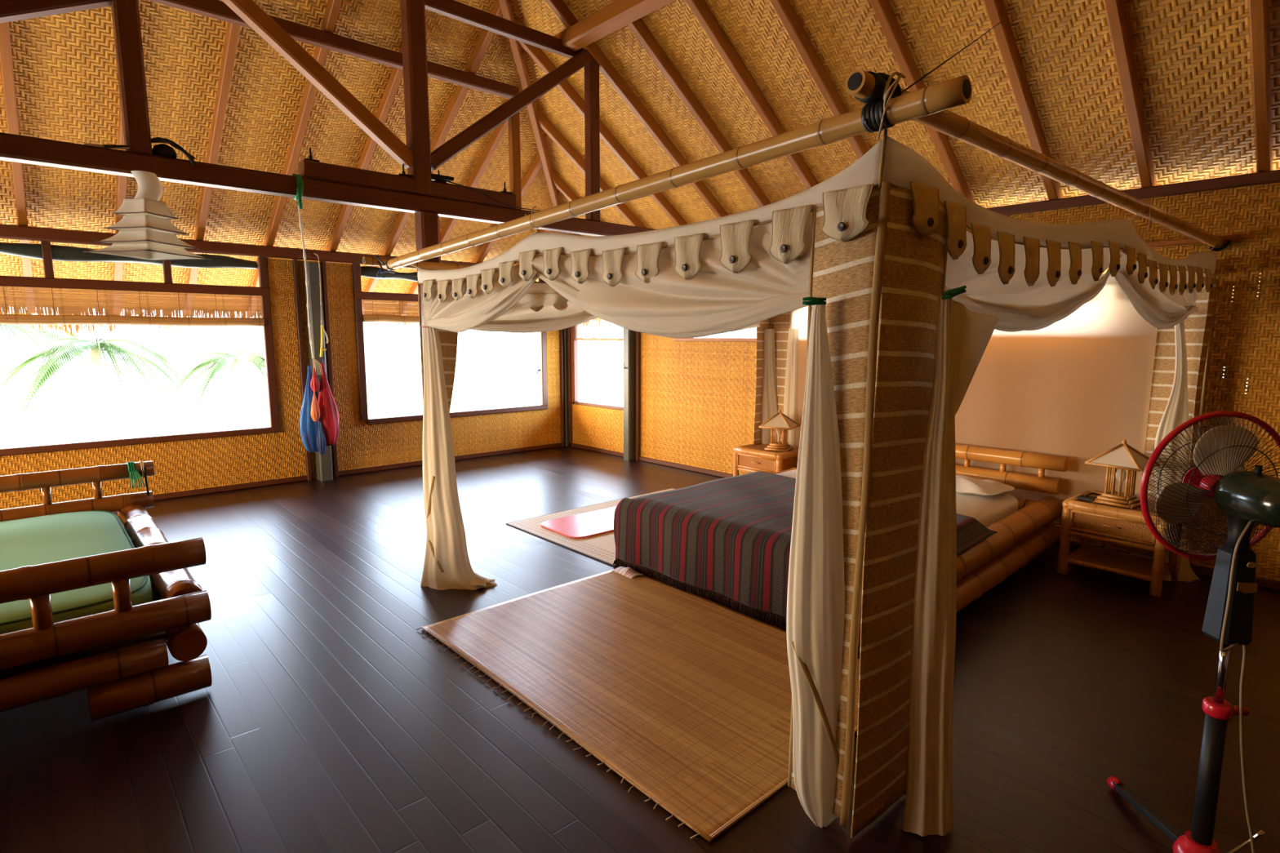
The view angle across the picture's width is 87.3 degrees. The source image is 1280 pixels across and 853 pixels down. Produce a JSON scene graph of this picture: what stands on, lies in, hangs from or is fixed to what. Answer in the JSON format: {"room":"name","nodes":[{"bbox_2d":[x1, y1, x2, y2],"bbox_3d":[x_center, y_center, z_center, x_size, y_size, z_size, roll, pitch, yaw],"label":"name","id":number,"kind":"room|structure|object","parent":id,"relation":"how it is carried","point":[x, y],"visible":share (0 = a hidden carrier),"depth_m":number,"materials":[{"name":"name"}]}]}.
{"room":"traditional dwelling","nodes":[
{"label":"traditional dwelling","id":0,"kind":"room"},
{"bbox_2d":[0,257,560,509],"bbox_3d":[-4.225,-0.502,6.557,8.600,2.330,0.035,-7,10,-42],"label":"wall","id":1,"kind":"structure","parent":0,"point":[206,463],"depth_m":7.06,"materials":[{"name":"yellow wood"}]},
{"bbox_2d":[0,241,279,456],"bbox_3d":[-5.241,-0.649,5.579,3.960,1.780,0.090,-7,10,-42],"label":"window","id":2,"kind":"structure","parent":1,"relation":"in","point":[263,270],"depth_m":6.24,"materials":[{"name":"brown wood"}]},
{"bbox_2d":[0,242,257,269],"bbox_3d":[-5.268,-1.465,5.484,3.805,0.161,0.100,-7,10,-42],"label":"tarpaulin","id":3,"kind":"object","parent":2,"relation":"attached to","point":[61,253],"visible":0.82,"depth_m":5.89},
{"bbox_2d":[0,285,264,326],"bbox_3d":[-5.211,-0.996,5.507,3.791,0.314,0.078,-7,10,-42],"label":"blind","id":4,"kind":"object","parent":2,"relation":"attached to","point":[255,318],"visible":1,"depth_m":6.02,"materials":[{"name":"brown wood"}]},
{"bbox_2d":[0,224,544,275],"bbox_3d":[-4.166,-1.708,6.368,8.650,0.105,0.110,-7,10,-42],"label":"ceiling beam","id":5,"kind":"structure","parent":1,"relation":"on","point":[6,231],"depth_m":6.40,"materials":[{"name":"brown wood"}]},
{"bbox_2d":[292,259,338,480],"bbox_3d":[-3.470,-0.587,7.188,0.315,2.330,0.040,-7,10,-42],"label":"trim","id":6,"kind":"structure","parent":1,"relation":"attached to","point":[295,271],"depth_m":7.14,"materials":[{"name":"brown wood"}]},
{"bbox_2d":[152,442,565,500],"bbox_3d":[-4.207,0.625,6.687,8.600,0.050,0.030,-7,10,-42],"label":"baseboard","id":7,"kind":"structure","parent":1,"relation":"attached to","point":[223,488],"depth_m":7.29,"materials":[{"name":"brown wood"}]},
{"bbox_2d":[351,263,547,424],"bbox_3d":[-2.223,-1.013,8.304,2.525,1.780,0.090,-7,10,-42],"label":"window","id":8,"kind":"structure","parent":1,"relation":"in","point":[356,268],"depth_m":7.62,"materials":[{"name":"brown wood"}]},
{"bbox_2d":[362,299,419,323],"bbox_3d":[-2.196,-1.389,8.224,2.366,0.254,0.078,-7,10,-42],"label":"blind","id":9,"kind":"object","parent":8,"relation":"attached to","point":[371,313],"visible":0.3,"depth_m":7.64,"materials":[{"name":"brown wood"}]},
{"bbox_2d":[360,266,539,283],"bbox_3d":[-2.235,-1.812,8.225,2.370,0.154,0.100,-7,10,-42],"label":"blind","id":10,"kind":"object","parent":8,"relation":"attached to","point":[371,272],"visible":0.23,"depth_m":7.61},
{"bbox_3d":[-3.386,-1.802,6.974,0.009,0.087,0.047,-7,10,-42],"label":"wall hook","id":11,"kind":"object","parent":1,"relation":"attached to","visible":0},
{"bbox_2d":[297,200,339,454],"bbox_3d":[-2.855,-0.585,5.674,0.369,2.074,3.117,-3,8,-21],"label":"hammock","id":12,"kind":"object","parent":11,"relation":"hanging from","point":[319,419],"visible":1,"depth_m":6.89,"materials":[{"name":"multicoloured fabric"}]},
{"bbox_2d":[0,446,1279,852],"bbox_3d":[-1.050,1.163,3.262,8.800,0.080,9.600,-7,10,-42],"label":"floor","id":13,"kind":"structure","parent":0,"point":[326,722],"depth_m":2.71,"materials":[{"name":"brown wood"}]},
{"bbox_2d":[0,460,212,721],"bbox_3d":[-3.407,0.784,3.017,2.274,0.713,2.298,-7,10,-42],"label":"daybed","id":14,"kind":"object","parent":13,"relation":"on","point":[119,655],"visible":0.88,"depth_m":2.73,"materials":[{"name":"brown wood"}]},
{"bbox_2d":[0,511,153,634],"bbox_3d":[-3.430,0.773,2.970,1.924,0.213,1.969,-7,10,-42],"label":"mattress","id":15,"kind":"object","parent":14,"relation":"on","point":[36,540],"visible":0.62,"depth_m":3.35,"materials":[{"name":"green fabric"}]},
{"bbox_2d":[126,460,149,495],"bbox_3d":[-3.320,0.342,4.430,0.105,0.229,0.149,-7,10,-42],"label":"straps","id":16,"kind":"object","parent":14,"relation":"hanging from","point":[134,473],"visible":0.96,"depth_m":4.39,"materials":[{"name":"green fabric"}]},
{"bbox_2d":[303,262,333,481],"bbox_3d":[-3.418,-0.563,7.130,0.130,2.300,0.145,-7,10,-42],"label":"wall post","id":17,"kind":"object","parent":13,"relation":"on","point":[323,462],"visible":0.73,"depth_m":7.02,"materials":[{"name":"wood"}]},
{"bbox_2d":[414,211,439,414],"bbox_3d":[-1.518,-0.319,4.924,0.130,2.410,0.130,-7,10,-42],"label":"post","id":18,"kind":"object","parent":13,"relation":"on","point":[427,229],"visible":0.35,"depth_m":4.74,"materials":[{"name":"brown wood"}]},
{"bbox_2d":[0,132,713,239],"bbox_3d":[-2.178,-1.490,4.157,8.400,0.115,0.120,-7,10,-42],"label":"tie beam","id":19,"kind":"structure","parent":18,"relation":"on","point":[13,148],"depth_m":3.99,"materials":[{"name":"brown wood"}]},
{"bbox_2d":[0,0,112,22],"bbox_3d":[-3.375,-1.804,3.014,1.699,0.881,0.100,-7,10,-42],"label":"brace","id":20,"kind":"object","parent":19,"relation":"on","point":[10,10],"visible":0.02,"depth_m":3.31,"materials":[{"name":"brown wood"}]},
{"bbox_2d":[111,0,152,155],"bbox_3d":[-2.727,-2.658,3.494,0.110,2.375,0.110,-7,10,-42],"label":"post","id":21,"kind":"object","parent":19,"relation":"on","point":[125,13],"visible":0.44,"depth_m":3.56,"materials":[{"name":"brown wood"}]},
{"bbox_2d":[83,137,196,165],"bbox_3d":[-2.715,-1.517,3.646,0.489,0.133,0.138,-7,10,-42],"label":"power cable","id":22,"kind":"object","parent":19,"relation":"on","point":[161,149],"visible":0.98,"depth_m":3.68,"materials":[{"name":"black plastic"}]},
{"bbox_2d":[83,169,212,260],"bbox_3d":[-2.689,-1.159,3.651,0.406,0.450,0.406,1,8,10],"label":"pendant lamp","id":23,"kind":"object","parent":19,"relation":"hanging from","point":[146,232],"visible":1,"depth_m":3.60,"materials":[{"name":"white fabric"}]},
{"bbox_2d":[292,173,303,208],"bbox_3d":[-2.143,-1.464,4.188,0.044,0.223,0.166,-7,10,-42],"label":"rope","id":24,"kind":"object","parent":19,"relation":"hanging from","point":[300,189],"visible":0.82,"depth_m":4.14,"materials":[{"name":"green fabric"}]},
{"bbox_2d":[297,147,515,208],"bbox_3d":[-1.554,-1.720,4.693,1.520,0.194,0.130,-7,10,-42],"label":"beam","id":25,"kind":"structure","parent":19,"relation":"on","point":[309,167],"depth_m":4.55,"materials":[{"name":"wood"}]},
{"bbox_2d":[400,0,431,195],"bbox_3d":[-1.544,-2.852,4.554,0.130,2.470,0.130,-7,10,-42],"label":"post","id":26,"kind":"object","parent":25,"relation":"on","point":[413,26],"visible":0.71,"depth_m":4.58,"materials":[{"name":"brown wood"}]},
{"bbox_2d":[222,0,413,168],"bbox_3d":[-2.214,-2.368,4.005,1.759,1.316,0.100,-7,10,-42],"label":"brace","id":27,"kind":"object","parent":26,"relation":"attached to","point":[255,17],"visible":1,"depth_m":4.18,"materials":[{"name":"brown wood"}]},
{"bbox_2d":[424,0,583,58],"bbox_3d":[-2.160,-2.899,4.077,4.570,0.100,0.070,-7,10,-42],"label":"beam","id":28,"kind":"structure","parent":26,"relation":"attached to","point":[453,9],"depth_m":5.04,"materials":[{"name":"brown wood"}]},
{"bbox_2d":[553,0,675,51],"bbox_3d":[0.595,-2.965,4.185,0.150,0.130,3.760,-7,10,-42],"label":"purlin","id":29,"kind":"object","parent":28,"relation":"on","point":[618,14],"visible":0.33,"depth_m":5.05,"materials":[{"name":"brown wood"}]},
{"bbox_2d":[430,48,593,171],"bbox_3d":[-0.961,-2.466,5.143,1.511,1.189,0.100,-7,10,-42],"label":"brace","id":30,"kind":"object","parent":26,"relation":"attached to","point":[455,145],"visible":0.81,"depth_m":5.06,"materials":[{"name":"brown wood"}]},
{"bbox_2d":[399,173,540,211],"bbox_3d":[-1.192,-1.722,4.967,1.221,0.126,0.042,-7,10,-42],"label":"power cable","id":31,"kind":"object","parent":25,"relation":"attached to","point":[399,173],"visible":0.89,"depth_m":4.92,"materials":[{"name":"black rubber"}]},
{"bbox_2d":[507,111,521,209],"bbox_3d":[-0.969,-2.064,5.191,0.070,0.740,0.070,-7,10,-42],"label":"strut","id":32,"kind":"object","parent":19,"relation":"on","point":[514,152],"visible":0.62,"depth_m":5.16,"materials":[{"name":"brown wood"}]},
{"bbox_2d":[584,57,599,221],"bbox_3d":[-0.403,-2.405,5.665,0.100,1.290,0.100,-7,10,-42],"label":"strut","id":33,"kind":"object","parent":19,"relation":"on","point":[592,116],"visible":0.73,"depth_m":5.62,"materials":[{"name":"brown wood"}]},
{"bbox_2d":[438,216,440,262],"bbox_3d":[-1.445,-0.913,4.883,0.012,1.200,0.010,-7,10,-42],"label":"power cable","id":34,"kind":"object","parent":18,"relation":"attached to","point":[438,216],"visible":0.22,"depth_m":4.82,"materials":[{"name":"black plastic"}]},
{"bbox_2d":[506,488,675,566],"bbox_3d":[0.079,0.790,5.710,1.955,0.006,1.400,-7,10,-42],"label":"rug","id":35,"kind":"object","parent":13,"relation":"on","point":[602,547],"visible":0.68,"depth_m":5.22,"materials":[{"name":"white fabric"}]},
{"bbox_2d":[541,506,616,538],"bbox_3d":[-0.043,0.758,5.853,1.660,0.012,0.560,-7,10,-40],"label":"exercise mat","id":36,"kind":"object","parent":35,"relation":"on","point":[584,525],"visible":0.49,"depth_m":5.48,"materials":[{"name":"pink plastic"}]},
{"bbox_2d":[623,328,635,461],"bbox_3d":[-0.127,-0.779,8.317,0.130,2.420,0.120,-7,10,-42],"label":"wall post","id":37,"kind":"object","parent":13,"relation":"on","point":[629,336],"visible":0.65,"depth_m":8.32,"materials":[{"name":"grey wood"}]},
{"bbox_2d":[417,569,859,842],"bbox_3d":[0.035,1.112,3.279,1.456,0.014,2.058,-7,10,-42],"label":"bamboo mat","id":38,"kind":"object","parent":13,"relation":"on","point":[686,696],"visible":0.89,"depth_m":3.02,"materials":[{"name":"brown wood"}]},
{"bbox_2d":[611,566,643,578],"bbox_3d":[-0.084,0.941,4.394,0.104,0.042,0.203,-7,10,-42],"label":"folded cloth","id":39,"kind":"object","parent":38,"relation":"on","point":[628,572],"visible":1,"depth_m":4.36,"materials":[{"name":"white fabric"}]},
{"bbox_2d":[733,443,799,476],"bbox_3d":[1.246,0.445,6.435,0.470,0.500,0.569,-7,10,-42],"label":"nightstand","id":40,"kind":"object","parent":13,"relation":"on","point":[749,458],"visible":0.51,"depth_m":6.26,"materials":[{"name":"wood"}]},
{"bbox_2d":[758,409,799,451],"bbox_3d":[1.311,0.028,6.309,0.311,0.378,0.311,4,9,27],"label":"table lamp","id":41,"kind":"object","parent":40,"relation":"on","point":[780,423],"visible":1,"depth_m":6.25,"materials":[{"name":"wood"}]},
{"bbox_2d":[408,71,1217,838],"bbox_3d":[0.972,-0.139,4.300,3.976,2.227,3.746,-7,10,-42],"label":"canopy","id":42,"kind":"object","parent":13,"relation":"on","point":[1043,350],"visible":0.94,"depth_m":2.14,"materials":[{"name":"beige fabric"}]},
{"bbox_2d":[384,75,972,270],"bbox_3d":[-0.413,-0.926,2.966,0.068,0.206,3.620,-7,10,-41],"label":"bamboo pole","id":43,"kind":"object","parent":42,"relation":"on","point":[933,99],"visible":1,"depth_m":2.15,"materials":[{"name":"brown wood"}]},
{"bbox_2d":[374,254,395,271],"bbox_3d":[-1.656,-1.057,4.314,0.196,0.108,0.076,4,9,27],"label":"binding","id":44,"kind":"object","parent":43,"relation":"attached to","point":[375,255],"visible":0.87,"depth_m":4.29,"materials":[{"name":"black"}]},
{"bbox_2d":[362,256,471,270],"bbox_3d":[-1.448,-1.112,4.635,0.913,0.055,0.055,-7,10,-42],"label":"bamboo pole","id":45,"kind":"object","parent":44,"relation":"attached to","point":[366,260],"visible":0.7,"depth_m":4.59,"materials":[{"name":"brown wood"}]},
{"bbox_2d":[376,268,395,277],"bbox_3d":[-1.620,-0.980,4.270,0.182,0.064,0.031,6,9,36],"label":"cord tangle","id":46,"kind":"object","parent":43,"relation":"hanging from","point":[380,269],"visible":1,"depth_m":4.28,"materials":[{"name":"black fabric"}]},
{"bbox_2d":[853,71,902,132],"bbox_3d":[0.632,-0.859,1.780,0.111,0.144,0.086,-6,10,-39],"label":"binding","id":47,"kind":"object","parent":43,"relation":"attached to","point":[872,113],"visible":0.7,"depth_m":1.76,"materials":[{"name":"black rubber"}]},
{"bbox_2d":[844,68,1226,248],"bbox_3d":[2.077,-1.010,2.943,3.926,0.132,0.064,-6,10,-38],"label":"bamboo pole","id":48,"kind":"object","parent":43,"relation":"attached to","point":[860,83],"visible":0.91,"depth_m":2.36,"materials":[{"name":"brown wood"}]},
{"bbox_2d":[1208,240,1231,251],"bbox_3d":[3.593,-1.133,4.138,0.124,0.098,0.068,3,8,18],"label":"binding","id":49,"kind":"object","parent":48,"relation":"attached to","point":[1215,249],"visible":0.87,"depth_m":4.15,"materials":[{"name":"black"}]},
{"bbox_2d":[802,296,826,305],"bbox_3d":[0.499,-0.359,1.920,0.067,0.025,0.016,0,8,1],"label":"peg","id":50,"kind":"object","parent":42,"relation":"attached to","point":[810,300],"visible":1,"depth_m":1.92,"materials":[{"name":"green plastic"}]},
{"bbox_2d":[942,285,966,299],"bbox_3d":[0.880,-0.375,1.878,0.066,0.040,0.016,0,8,0],"label":"peg","id":51,"kind":"object","parent":42,"relation":"attached to","point":[951,293],"visible":1,"depth_m":1.87,"materials":[{"name":"green plastic"}]},
{"bbox_2d":[789,283,1157,515],"bbox_3d":[2.374,-0.265,5.431,0.045,1.620,2.850,-7,10,-42],"label":"wall","id":52,"kind":"structure","parent":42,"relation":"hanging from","point":[1083,384],"depth_m":4.73,"materials":[{"name":"beige paint"}]},
{"bbox_2d":[619,444,1068,621],"bbox_3d":[1.407,0.570,4.696,2.473,0.726,2.120,-7,11,-43],"label":"bed","id":53,"kind":"object","parent":13,"relation":"on","point":[1026,533],"visible":0.25,"depth_m":4.45,"materials":[{"name":"brown wood"}]},
{"bbox_2d":[776,469,1017,526],"bbox_3d":[1.423,0.588,4.671,2.121,0.227,1.702,-7,11,-43],"label":"mattress","id":54,"kind":"object","parent":53,"relation":"on","point":[987,509],"visible":0.11,"depth_m":4.46,"materials":[{"name":"white fabric"}]},
{"bbox_2d":[613,471,997,649],"bbox_3d":[1.026,0.735,4.317,1.486,0.487,2.035,-7,11,-43],"label":"blanket","id":55,"kind":"object","parent":54,"relation":"on","point":[730,537],"visible":0.62,"depth_m":4.05,"materials":[{"name":"fabric"}]},
{"bbox_2d":[955,475,1014,495],"bbox_3d":[2.305,0.415,4.839,0.440,0.096,0.654,-7,11,-43],"label":"pillow","id":56,"kind":"object","parent":54,"relation":"on","point":[964,485],"visible":0.48,"depth_m":4.66,"materials":[{"name":"white fabric"}]},
{"bbox_2d":[1057,490,1182,596],"bbox_3d":[3.106,0.731,4.339,0.470,0.500,0.569,-6,10,-40],"label":"nightstand","id":57,"kind":"object","parent":13,"relation":"on","point":[1086,520],"visible":0.73,"depth_m":4.25,"materials":[{"name":"wood"}]},
{"bbox_2d":[1076,492,1102,501],"bbox_3d":[2.958,0.456,4.394,0.185,0.041,0.096,-4,9,-30],"label":"phone","id":58,"kind":"object","parent":57,"relation":"on","point":[1086,497],"visible":0.84,"depth_m":4.38,"materials":[{"name":"black plastic"}]},
{"bbox_2d":[1068,546,1172,576],"bbox_3d":[3.107,0.878,4.360,0.400,0.012,0.500,-6,10,-40],"label":"shelf","id":59,"kind":"object","parent":57,"relation":"attached to","point":[1098,558],"depth_m":4.33,"materials":[{"name":"wood"}]},
{"bbox_2d":[1084,440,1160,508],"bbox_3d":[3.070,0.288,4.275,0.311,0.412,0.311,-5,9,-34],"label":"table lamp","id":60,"kind":"object","parent":57,"relation":"on","point":[1122,456],"visible":0.95,"depth_m":4.24,"materials":[{"name":"wood"}]},
{"bbox_2d":[1106,410,1279,852],"bbox_3d":[1.611,0.645,1.774,0.690,1.346,0.678,-7,10,-42],"label":"fan","id":61,"kind":"object","parent":13,"relation":"on","point":[1249,500],"visible":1,"depth_m":1.84,"materials":[{"name":"plastic"}]},
{"bbox_2d":[1146,415,1279,556],"bbox_3d":[1.605,0.168,1.863,0.311,0.411,0.276,-7,10,-42],"label":"grille","id":62,"kind":"object","parent":61,"relation":"attached to","point":[1221,450],"depth_m":1.83,"materials":[{"name":"red metal"}]},
{"bbox_2d":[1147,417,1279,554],"bbox_3d":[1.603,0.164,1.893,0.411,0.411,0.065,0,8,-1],"label":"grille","id":63,"kind":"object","parent":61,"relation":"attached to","point":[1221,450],"depth_m":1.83,"materials":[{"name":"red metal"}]},
{"bbox_2d":[0,0,1279,315],"bbox_3d":[-0.990,-2.535,2.814,10.850,3.738,11.500,-7,10,-42],"label":"ceiling","id":64,"kind":"structure","parent":0,"point":[1193,58],"depth_m":5.10,"materials":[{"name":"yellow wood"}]},
{"bbox_2d":[0,22,35,311],"bbox_3d":[-4.395,-2.312,4.676,0.060,2.899,4.192,-7,10,-42],"label":"rafter","id":65,"kind":"object","parent":64,"relation":"attached to","point":[6,56],"visible":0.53,"depth_m":4.76,"materials":[{"name":"brown wood"}]},
{"bbox_2d":[111,94,127,313],"bbox_3d":[-3.707,-2.552,4.840,0.060,3.335,4.832,-7,10,-42],"label":"rafter","id":66,"kind":"object","parent":64,"relation":"attached to","point":[122,181],"visible":0.06,"depth_m":5.63,"materials":[{"name":"brown wood"}]},
{"bbox_2d":[182,22,240,315],"bbox_3d":[-3.050,-2.787,4.981,0.060,3.763,5.462,-7,10,-42],"label":"rafter","id":67,"kind":"object","parent":64,"relation":"attached to","point":[233,30],"visible":0.65,"depth_m":5.39,"materials":[{"name":"brown wood"}]},
{"bbox_2d":[148,0,519,98],"bbox_3d":[-2.763,-2.891,4.753,4.380,0.100,0.090,-7,10,-42],"label":"purlin","id":68,"kind":"object","parent":67,"relation":"attached to","point":[216,9],"visible":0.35,"depth_m":5.17,"materials":[{"name":"brown wood"}]},
{"bbox_2d":[246,0,342,314],"bbox_3d":[-2.800,-2.675,5.617,0.060,3.373,4.889,-7,10,-42],"label":"rafter","id":69,"kind":"object","parent":64,"relation":"attached to","point":[333,6],"visible":0.53,"depth_m":5.73,"materials":[{"name":"brown wood"}]},
{"bbox_2d":[326,8,427,251],"bbox_3d":[-2.555,-2.555,6.275,0.060,2.958,4.279,-7,10,-42],"label":"rafter","id":70,"kind":"object","parent":64,"relation":"attached to","point":[396,76],"visible":0.47,"depth_m":6.17,"materials":[{"name":"brown wood"}]},
{"bbox_2d":[362,0,509,313],"bbox_3d":[-2.318,-2.438,6.912,0.060,2.557,3.689,-7,10,-42],"label":"rafter","id":71,"kind":"object","parent":64,"relation":"attached to","point":[486,37],"visible":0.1,"depth_m":6.20,"materials":[{"name":"brown wood"}]},
{"bbox_2d":[400,82,530,310],"bbox_3d":[-2.096,-2.329,7.506,0.060,2.183,3.139,-7,10,-42],"label":"rafter","id":72,"kind":"object","parent":64,"relation":"attached to","point":[500,131],"visible":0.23,"depth_m":6.94,"materials":[{"name":"brown wood"}]},
{"bbox_2d":[471,152,547,262],"bbox_3d":[-1.855,-2.210,8.153,0.060,1.775,2.539,-7,10,-42],"label":"rafter","id":73,"kind":"object","parent":64,"relation":"attached to","point":[535,166],"visible":0.31,"depth_m":7.42,"materials":[{"name":"brown wood"}]},
{"bbox_2d":[498,0,565,233],"bbox_3d":[-1.036,-3.009,6.720,0.060,3.765,7.580,0,8,3],"label":"rafter","id":74,"kind":"object","parent":64,"relation":"attached to","point":[506,7],"visible":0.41,"depth_m":6.46,"materials":[{"name":"brown wood"}]},
{"bbox_2d":[516,229,549,264],"bbox_3d":[-1.602,-2.085,8.833,0.060,1.347,1.909,-7,10,-42],"label":"rafter","id":75,"kind":"object","parent":64,"relation":"attached to","point":[540,230],"visible":0.04,"depth_m":8.30,"materials":[{"name":"brown wood"}]},
{"bbox_2d":[551,168,601,221],"bbox_3d":[-0.186,-2.171,8.285,2.285,1.603,0.060,-7,10,-42],"label":"rafter","id":76,"kind":"object","parent":64,"relation":"attached to","point":[562,187],"visible":0.08,"depth_m":7.56,"materials":[{"name":"brown wood"}]},
{"bbox_2d":[536,106,645,227],"bbox_3d":[-0.009,-2.282,7.640,2.865,1.997,0.060,-7,10,-42],"label":"rafter","id":77,"kind":"object","parent":64,"relation":"attached to","point":[544,122],"visible":0.27,"depth_m":6.91,"materials":[{"name":"brown wood"}]},
{"bbox_2d":[515,18,687,226],"bbox_3d":[0.179,-2.402,6.951,3.485,2.419,0.060,-7,10,-42],"label":"rafter","id":78,"kind":"object","parent":64,"relation":"attached to","point":[537,54],"visible":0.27,"depth_m":6.43,"materials":[{"name":"brown wood"}]},
{"bbox_2d":[544,0,728,217],"bbox_3d":[0.359,-2.515,6.295,4.075,2.820,0.060,-7,10,-42],"label":"rafter","id":79,"kind":"object","parent":64,"relation":"attached to","point":[559,7],"visible":0.47,"depth_m":5.87,"materials":[{"name":"brown wood"}]},
{"bbox_2d":[609,0,770,207],"bbox_3d":[0.529,-2.623,5.672,4.635,3.201,0.060,-7,10,-42],"label":"rafter","id":80,"kind":"object","parent":64,"relation":"attached to","point":[638,28],"visible":0.47,"depth_m":5.53,"materials":[{"name":"brown wood"}]},
{"bbox_2d":[684,0,817,189],"bbox_3d":[0.706,-2.735,5.028,5.215,3.595,0.060,-7,10,-42],"label":"rafter","id":81,"kind":"object","parent":64,"relation":"attached to","point":[700,10],"visible":0.47,"depth_m":5.09,"materials":[{"name":"brown wood"}]},
{"bbox_2d":[769,0,868,159],"bbox_3d":[1.005,-2.749,4.509,5.462,3.763,0.060,-7,10,-42],"label":"rafter","id":82,"kind":"object","parent":64,"relation":"attached to","point":[784,10],"visible":0.47,"depth_m":4.71,"materials":[{"name":"brown wood"}]},
{"bbox_2d":[869,0,975,202],"bbox_3d":[1.512,-2.607,4.176,5.182,3.573,0.060,-7,10,-42],"label":"rafter","id":83,"kind":"object","parent":64,"relation":"attached to","point":[883,11],"visible":0.47,"depth_m":4.45,"materials":[{"name":"brown wood"}]},
{"bbox_2d":[983,0,1063,199],"bbox_3d":[2.138,-2.372,3.964,4.582,3.165,0.060,-7,10,-42],"label":"rafter","id":84,"kind":"object","parent":64,"relation":"attached to","point":[996,9],"visible":0.47,"depth_m":4.19,"materials":[{"name":"brown wood"}]},
{"bbox_2d":[899,20,1002,93],"bbox_3d":[1.413,-1.634,2.851,0.006,1.235,2.825,5,9,31],"label":"cord","id":85,"kind":"object","parent":84,"relation":"hanging from","point":[940,64],"visible":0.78,"depth_m":2.23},
{"bbox_2d":[1103,0,1156,187],"bbox_3d":[2.711,-2.156,3.769,4.032,2.791,0.060,-7,10,-42],"label":"rafter","id":86,"kind":"object","parent":64,"relation":"attached to","point":[1116,13],"visible":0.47,"depth_m":3.93,"materials":[{"name":"brown wood"}]},
{"bbox_2d":[1248,0,1272,172],"bbox_3d":[3.305,-1.933,3.568,3.462,2.403,0.060,-7,10,-42],"label":"rafter","id":87,"kind":"object","parent":64,"relation":"attached to","point":[1258,9],"visible":0.47,"depth_m":3.60,"materials":[{"name":"brown wood"}]},
{"bbox_2d":[572,182,1279,581],"bbox_3d":[2.143,-0.500,5.971,0.035,2.500,9.400,-7,10,-42],"label":"wall","id":88,"kind":"structure","parent":0,"point":[698,397],"depth_m":4.37,"materials":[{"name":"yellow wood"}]},
{"bbox_2d":[559,327,572,446],"bbox_3d":[-1.034,-0.883,9.336,0.169,2.350,0.054,1,8,6],"label":"trim","id":89,"kind":"structure","parent":88,"relation":"attached to","point":[561,331],"depth_m":9.37,"materials":[{"name":"brown wood"}]},
{"bbox_2d":[563,328,568,446],"bbox_3d":[-1.037,-0.912,9.367,0.050,2.400,0.050,-7,10,-42],"label":"trim","id":90,"kind":"structure","parent":88,"relation":"attached to","point":[565,331],"depth_m":9.39,"materials":[{"name":"wood"}]},
{"bbox_2d":[570,325,623,410],"bbox_3d":[-0.529,-0.952,8.845,0.070,1.400,1.190,-7,10,-42],"label":"window","id":91,"kind":"structure","parent":88,"relation":"in","point":[573,342],"depth_m":9.23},
{"bbox_2d":[575,317,623,341],"bbox_3d":[-0.533,-1.354,8.773,0.055,0.464,1.061,-7,10,-42],"label":"blind","id":92,"kind":"object","parent":91,"relation":"attached to","point":[593,332],"visible":0.56,"depth_m":8.81,"materials":[{"name":"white wood"}]},
{"bbox_2d":[635,331,640,460],"bbox_3d":[-0.022,-0.789,8.275,0.050,2.450,0.050,-7,10,-42],"label":"trim","id":93,"kind":"structure","parent":88,"relation":"attached to","point":[637,334],"depth_m":8.31,"materials":[{"name":"brown wood"}]},
{"bbox_2d":[674,337,756,342],"bbox_3d":[1.135,-1.203,6.949,0.095,0.650,2.130,-7,10,-42],"label":"window","id":94,"kind":"structure","parent":88,"relation":"in","point":[704,340],"depth_m":7.24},
{"bbox_2d":[568,442,1279,590],"bbox_3d":[2.120,0.712,6.115,0.030,0.050,9.400,-7,10,-42],"label":"baseboard","id":95,"kind":"structure","parent":88,"relation":"attached to","point":[1266,583],"depth_m":7.42,"materials":[{"name":"brown wood"}]},
{"bbox_2d":[986,168,1279,215],"bbox_3d":[2.140,-1.733,5.800,0.100,0.070,9.400,-7,10,-42],"label":"ceiling beam","id":96,"kind":"structure","parent":88,"relation":"attached to","point":[1268,176],"depth_m":4.36,"materials":[{"name":"brown wood"}]},
{"bbox_3d":[-0.989,-2.694,2.793,10.850,3.738,11.500,-7,10,-42],"label":"trim","id":97,"kind":"structure","parent":0,"visible":0},
{"bbox_2d":[0,301,1232,337],"bbox_3d":[-0.374,-0.699,3.651,9.284,0.445,11.609,-7,10,-42],"label":"fringe","id":98,"kind":"object","parent":97,"relation":"hanging from","point":[77,326],"visible":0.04,"depth_m":6.75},
{"label":"outside","id":99,"kind":"structure","parent":0,"visible":0},
{"bbox_2d":[0,352,1247,448],"bbox_3d":[-1.037,0.950,9.661,120.000,0.130,120.000,-7,10,-42],"label":"ground","id":100,"kind":"structure","parent":99,"point":[481,382],"depth_m":24.73,"materials":[{"name":"white"}]},
{"bbox_2d":[0,313,103,406],"bbox_3d":[-14.155,-1.178,14.922,3.615,2.680,3.924,-7,10,-42],"label":"palm tree","id":101,"kind":"object","parent":100,"relation":"on","point":[27,332],"visible":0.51,"depth_m":14.84,"materials":[{"name":"green plant"}]},
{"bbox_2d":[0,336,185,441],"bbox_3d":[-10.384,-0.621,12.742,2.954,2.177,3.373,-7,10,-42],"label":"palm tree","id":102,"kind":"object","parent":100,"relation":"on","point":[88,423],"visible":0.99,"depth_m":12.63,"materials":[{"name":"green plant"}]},
{"bbox_2d":[160,350,266,431],"bbox_3d":[-9.280,-0.802,15.289,2.671,1.866,2.509,-7,10,-42],"label":"palm tree","id":103,"kind":"object","parent":100,"relation":"on","point":[218,361],"visible":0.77,"depth_m":15.07,"materials":[{"name":"green plant"}]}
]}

